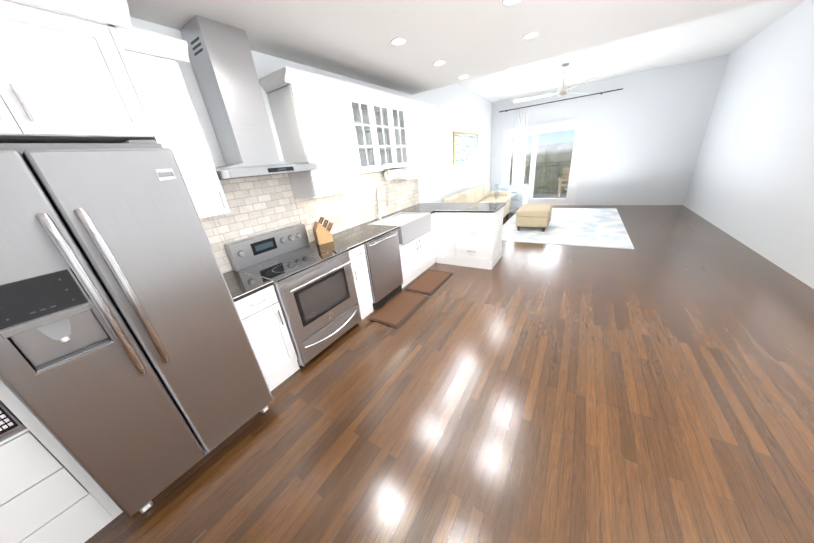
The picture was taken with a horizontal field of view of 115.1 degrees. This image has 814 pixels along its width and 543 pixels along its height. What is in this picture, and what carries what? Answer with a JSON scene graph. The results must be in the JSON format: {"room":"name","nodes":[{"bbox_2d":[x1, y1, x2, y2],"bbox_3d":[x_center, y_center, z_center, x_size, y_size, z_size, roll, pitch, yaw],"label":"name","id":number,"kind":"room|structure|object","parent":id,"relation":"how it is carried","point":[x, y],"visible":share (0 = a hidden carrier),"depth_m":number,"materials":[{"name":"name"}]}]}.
{"room":"kitchen","nodes":[
{"label":"kitchen","id":0,"kind":"room"},
{"bbox_2d":[125,17,491,268],"bbox_3d":[-0.647,-1.452,3.439,0.120,3.300,12.320,9,27,32],"label":"wall","id":1,"kind":"structure","parent":0,"point":[459,108],"depth_m":5.10,"materials":[{"name":"white paint"}]},
{"bbox_2d":[0,0,164,147],"bbox_3d":[-1.641,0.008,1.432,0.677,2.360,0.885,9,27,32],"label":"upper cabinet","id":2,"kind":"object","parent":1,"relation":"attached to","point":[67,75],"visible":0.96,"depth_m":1.08,"materials":[{"name":"white paint"}]},
{"bbox_2d":[116,27,229,217],"bbox_3d":[-1.516,-0.853,1.673,0.412,0.990,0.373,9,27,32],"label":"upper cabinet","id":3,"kind":"object","parent":1,"relation":"attached to","point":[160,80],"visible":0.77,"depth_m":1.55,"materials":[{"name":"white paint"}]},
{"bbox_2d":[180,15,320,179],"bbox_3d":[-1.213,-1.237,1.947,0.517,0.970,0.770,9,27,32],"label":"range hood","id":4,"kind":"object","parent":1,"relation":"attached to","point":[221,60],"visible":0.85,"depth_m":1.89,"materials":[{"name":"silver metal"}]},
{"bbox_2d":[200,166,419,273],"bbox_3d":[-0.769,-0.955,3.234,0.016,0.831,3.615,9,27,32],"label":"tile backsplash","id":5,"kind":"structure","parent":1,"relation":"attached to","point":[257,205],"depth_m":2.60,"materials":[{"name":"tile"}]},
{"bbox_2d":[265,82,361,197],"bbox_3d":[-0.874,-1.281,2.659,0.352,0.910,0.701,9,27,32],"label":"upper cabinet","id":6,"kind":"object","parent":1,"relation":"attached to","point":[345,133],"depth_m":2.46,"materials":[{"name":"white paint"}]},
{"bbox_2d":[382,106,433,179],"bbox_3d":[0.062,-1.944,4.002,0.352,0.910,0.823,9,27,32],"label":"upper cabinet","id":7,"kind":"object","parent":1,"relation":"attached to","point":[407,133],"depth_m":3.72,"materials":[{"name":"white paint"}]},
{"bbox_2d":[385,167,402,179],"bbox_3d":[-0.188,-1.419,3.748,0.136,0.157,0.308,9,27,32],"label":"paper towel holder","id":8,"kind":"object","parent":7,"relation":"attached to","point":[392,174],"visible":0.9,"depth_m":3.67,"materials":[{"name":"white paper"}]},
{"bbox_2d":[453,131,477,164],"bbox_3d":[1.462,-3.005,6.305,0.028,0.670,1.620,9,27,32],"label":"picture frame","id":9,"kind":"object","parent":1,"relation":"attached to","point":[465,147],"visible":1,"depth_m":6.19,"materials":[{"name":"gold metal"}]},
{"bbox_2d":[126,0,766,94],"bbox_3d":[-0.034,-1.438,-0.085,4.800,0.730,7.600,9,27,32],"label":"ceiling","id":10,"kind":"structure","parent":0,"point":[472,39],"depth_m":2.20,"materials":[{"name":"white paint"}]},
{"bbox_2d":[390,38,405,44],"bbox_3d":[-0.076,-2.027,2.284,0.140,0.004,0.140,9,27,32],"label":"recessed light","id":11,"kind":"object","parent":10,"relation":"in","point":[398,41],"visible":1,"depth_m":2.28,"materials":[{"name":"white plastic"}]},
{"bbox_2d":[433,60,445,65],"bbox_3d":[0.361,-2.330,2.894,0.140,0.004,0.140,9,27,32],"label":"recessed light","id":12,"kind":"object","parent":10,"relation":"in","point":[441,62],"visible":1,"depth_m":2.89,"materials":[{"name":"white plastic"}]},
{"bbox_2d":[502,0,520,5],"bbox_3d":[0.748,-1.927,1.838,0.140,0.004,0.140,9,27,32],"label":"recessed light","id":13,"kind":"object","parent":10,"relation":"in","point":[508,2],"visible":1,"depth_m":1.86,"materials":[{"name":"white plastic"}]},
{"bbox_2d":[523,32,538,38],"bbox_3d":[1.171,-2.228,2.446,0.140,0.004,0.140,9,27,32],"label":"recessed light","id":14,"kind":"object","parent":10,"relation":"in","point":[531,35],"visible":1,"depth_m":2.44,"materials":[{"name":"white plastic"}]},
{"bbox_2d":[84,205,813,542],"bbox_3d":[1.501,0.419,2.852,4.800,0.100,12.300,9,27,32],"label":"floor","id":15,"kind":"structure","parent":0,"point":[655,384],"depth_m":1.66,"materials":[{"name":"brown wood"}]},
{"bbox_2d":[0,380,122,542],"bbox_3d":[-2.032,0.163,0.894,0.621,2.566,0.459,9,27,32],"label":"cabinet","id":16,"kind":"object","parent":15,"relation":"on","point":[51,491],"visible":0.81,"depth_m":1.15,"materials":[{"name":"white paint"}]},
{"bbox_2d":[0,400,22,437],"bbox_3d":[-1.870,0.615,0.984,0.364,0.237,0.398,9,27,32],"label":"microwave","id":17,"kind":"object","parent":16,"relation":"in","point":[10,422],"visible":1,"depth_m":1.06,"materials":[{"name":"grey"}]},
{"bbox_2d":[0,140,272,516],"bbox_3d":[-1.538,0.294,1.450,0.852,1.800,0.784,9,27,32],"label":"refrigerator","id":18,"kind":"object","parent":15,"relation":"on","point":[132,379],"visible":1,"depth_m":1.16,"materials":[{"name":"grey metal"}]},
{"bbox_2d":[223,270,299,391],"bbox_3d":[-1.309,0.498,2.157,0.608,0.837,0.314,9,27,32],"label":"base cabinet","id":19,"kind":"object","parent":15,"relation":"on","point":[256,302],"depth_m":1.98,"materials":[{"name":"white paint"}]},
{"bbox_2d":[224,224,361,366],"bbox_3d":[-0.987,0.182,2.491,0.711,1.097,0.763,9,27,32],"label":"range","id":20,"kind":"object","parent":15,"relation":"on","point":[315,289],"visible":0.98,"depth_m":2.32,"materials":[{"name":"grey metal"}]},
{"bbox_2d":[310,238,373,322],"bbox_3d":[-0.745,0.099,2.966,0.608,0.837,0.269,9,27,32],"label":"base cabinet","id":21,"kind":"object","parent":15,"relation":"on","point":[356,251],"depth_m":2.79,"materials":[{"name":"white paint"}]},
{"bbox_2d":[313,217,332,244],"bbox_3d":[-0.895,-0.452,2.792,0.206,0.273,0.100,-21,27,-32],"label":"knife block","id":22,"kind":"object","parent":21,"relation":"on","point":[322,235],"visible":1,"depth_m":2.76,"materials":[{"name":"brown wood"}]},
{"bbox_2d":[364,230,402,310],"bbox_3d":[-0.477,-0.059,3.278,0.676,0.834,0.597,9,27,32],"label":"dishwasher","id":23,"kind":"object","parent":15,"relation":"on","point":[383,258],"visible":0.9,"depth_m":3.08,"materials":[{"name":"grey metal"}]},
{"bbox_2d":[367,291,428,327],"bbox_3d":[-0.088,0.426,3.086,0.410,0.016,0.725,9,27,32],"label":"kitchen mat","id":24,"kind":"object","parent":15,"relation":"on","point":[398,310],"visible":0.98,"depth_m":3.03,"materials":[{"name":"brown rubber"}]},
{"bbox_2d":[359,210,438,287],"bbox_3d":[-0.043,-0.376,3.918,0.671,0.837,1.060,9,27,32],"label":"base cabinet","id":25,"kind":"object","parent":15,"relation":"on","point":[418,234],"depth_m":3.66,"materials":[{"name":"white paint"}]},
{"bbox_2d":[359,210,434,225],"bbox_3d":[-0.096,-0.781,3.769,0.633,0.030,0.990,9,27,32],"label":"countertop","id":26,"kind":"structure","parent":25,"relation":"on","point":[401,211],"depth_m":3.94,"materials":[{"name":"grey stone"}]},
{"bbox_2d":[375,185,388,218],"bbox_3d":[-0.335,-0.984,3.669,0.218,0.467,0.105,9,27,32],"label":"faucet","id":27,"kind":"object","parent":26,"relation":"on","point":[387,203],"visible":1,"depth_m":3.63,"materials":[{"name":"white metal"}]},
{"bbox_2d":[404,270,452,294],"bbox_3d":[0.325,0.133,3.679,0.410,0.016,0.725,9,27,32],"label":"kitchen mat","id":28,"kind":"object","parent":15,"relation":"on","point":[429,282],"visible":0.98,"depth_m":3.62,"materials":[{"name":"brown rubber"}]},
{"bbox_2d":[439,202,502,269],"bbox_3d":[0.996,-0.590,4.165,0.888,0.837,0.643,9,27,32],"label":"base cabinet","id":29,"kind":"object","parent":15,"relation":"on","point":[459,234],"depth_m":3.90,"materials":[{"name":"white paint"}]},
{"bbox_2d":[444,183,510,217],"bbox_3d":[1.754,-1.548,6.176,0.920,0.900,2.200,9,27,32],"label":"sofa","id":30,"kind":"object","parent":15,"relation":"on","point":[482,193],"visible":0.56,"depth_m":6.13,"materials":[{"name":"beige fabric"}]},
{"bbox_2d":[502,208,633,248],"bbox_3d":[3.457,-1.113,5.862,2.250,0.012,3.300,9,27,32],"label":"living room rug","id":31,"kind":"object","parent":15,"relation":"on","point":[598,227],"visible":0.71,"depth_m":5.24,"materials":[{"name":"white fabric"}]},
{"bbox_2d":[497,184,527,208],"bbox_3d":[2.987,-2.130,7.529,0.850,0.660,0.800,9,27,32],"label":"armchair","id":32,"kind":"object","parent":31,"relation":"on","point":[519,197],"visible":0.46,"depth_m":7.33,"materials":[{"name":"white fabric"}]},
{"bbox_2d":[516,204,552,231],"bbox_3d":[2.747,-1.171,5.592,0.620,0.440,0.780,9,27,32],"label":"ottoman","id":33,"kind":"object","parent":31,"relation":"on","point":[533,215],"visible":1,"depth_m":5.31,"materials":[{"name":"beige fabric"}]},
{"bbox_2d":[490,54,728,204],"bbox_3d":[4.573,-3.435,6.844,4.600,3.300,0.120,9,27,32],"label":"wall","id":34,"kind":"structure","parent":0,"point":[645,131],"depth_m":6.25,"materials":[{"name":"white paint"}]},
{"bbox_2d":[501,117,586,205],"bbox_3d":[3.828,-3.048,7.537,2.040,2.200,0.144,9,27,32],"label":"window frame","id":35,"kind":"structure","parent":34,"relation":"in","point":[578,125],"depth_m":7.31,"materials":[{"name":"white"}]},
{"bbox_2d":[500,88,622,111],"bbox_3d":[3.838,-4.405,6.718,2.760,0.050,0.119,9,27,32],"label":"curtain rod","id":36,"kind":"object","parent":34,"relation":"attached to","point":[601,93],"visible":1,"depth_m":6.55,"materials":[{"name":"black metal"}]},
{"bbox_2d":[512,107,528,184],"bbox_3d":[3.294,-3.271,7.606,0.330,2.620,0.056,9,27,32],"label":"sheer curtain","id":37,"kind":"object","parent":36,"relation":"hanging from","point":[521,127],"visible":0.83,"depth_m":7.46,"materials":[{"name":"fabric"}]},
{"bbox_2d":[457,0,805,102],"bbox_3d":[3.212,-3.916,4.530,4.800,0.370,4.720,9,27,32],"label":"ceiling","id":38,"kind":"structure","parent":0,"point":[723,33],"depth_m":4.70,"materials":[{"name":"white paint"}]},
{"bbox_2d":[513,63,594,102],"bbox_3d":[2.857,-3.700,5.088,1.416,0.510,1.593,9,27,32],"label":"ceiling fan","id":39,"kind":"object","parent":38,"relation":"hanging from","point":[562,90],"visible":1,"depth_m":5.01,"materials":[{"name":"white metal"}]},
{"bbox_2d":[683,0,813,288],"bbox_3d":[3.329,-0.838,0.971,0.120,3.300,12.320,9,27,32],"label":"wall","id":40,"kind":"structure","parent":0,"point":[751,184],"depth_m":3.65,"materials":[{"name":"white paint"}]},
{"label":"outside","id":41,"kind":"structure","parent":0,"visible":0},
{"bbox_2d":[509,141,573,194],"bbox_3d":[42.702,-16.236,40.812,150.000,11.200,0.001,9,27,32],"label":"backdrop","id":42,"kind":"structure","parent":41,"point":[560,154],"depth_m":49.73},
{"bbox_2d":[527,194,566,197],"bbox_3d":[4.883,-2.424,8.742,5.800,0.040,2.315,9,27,32],"label":"deck","id":43,"kind":"object","parent":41,"point":[547,196],"depth_m":9.34,"materials":[{"name":"grey wood"}]},
{"bbox_2d":[509,161,570,194],"bbox_3d":[5.389,-3.355,9.326,5.800,1.120,0.140,9,27,32],"label":"railing","id":44,"kind":"object","parent":43,"relation":"on","point":[555,190],"depth_m":9.45,"materials":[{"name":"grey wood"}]},
{"bbox_2d":[557,167,569,197],"bbox_3d":[5.193,-2.814,8.284,0.620,0.970,0.560,9,27,32],"label":"outdoor chair","id":45,"kind":"object","parent":43,"relation":"on","point":[560,179],"depth_m":8.41,"materials":[{"name":"brown wood"}]}
]}

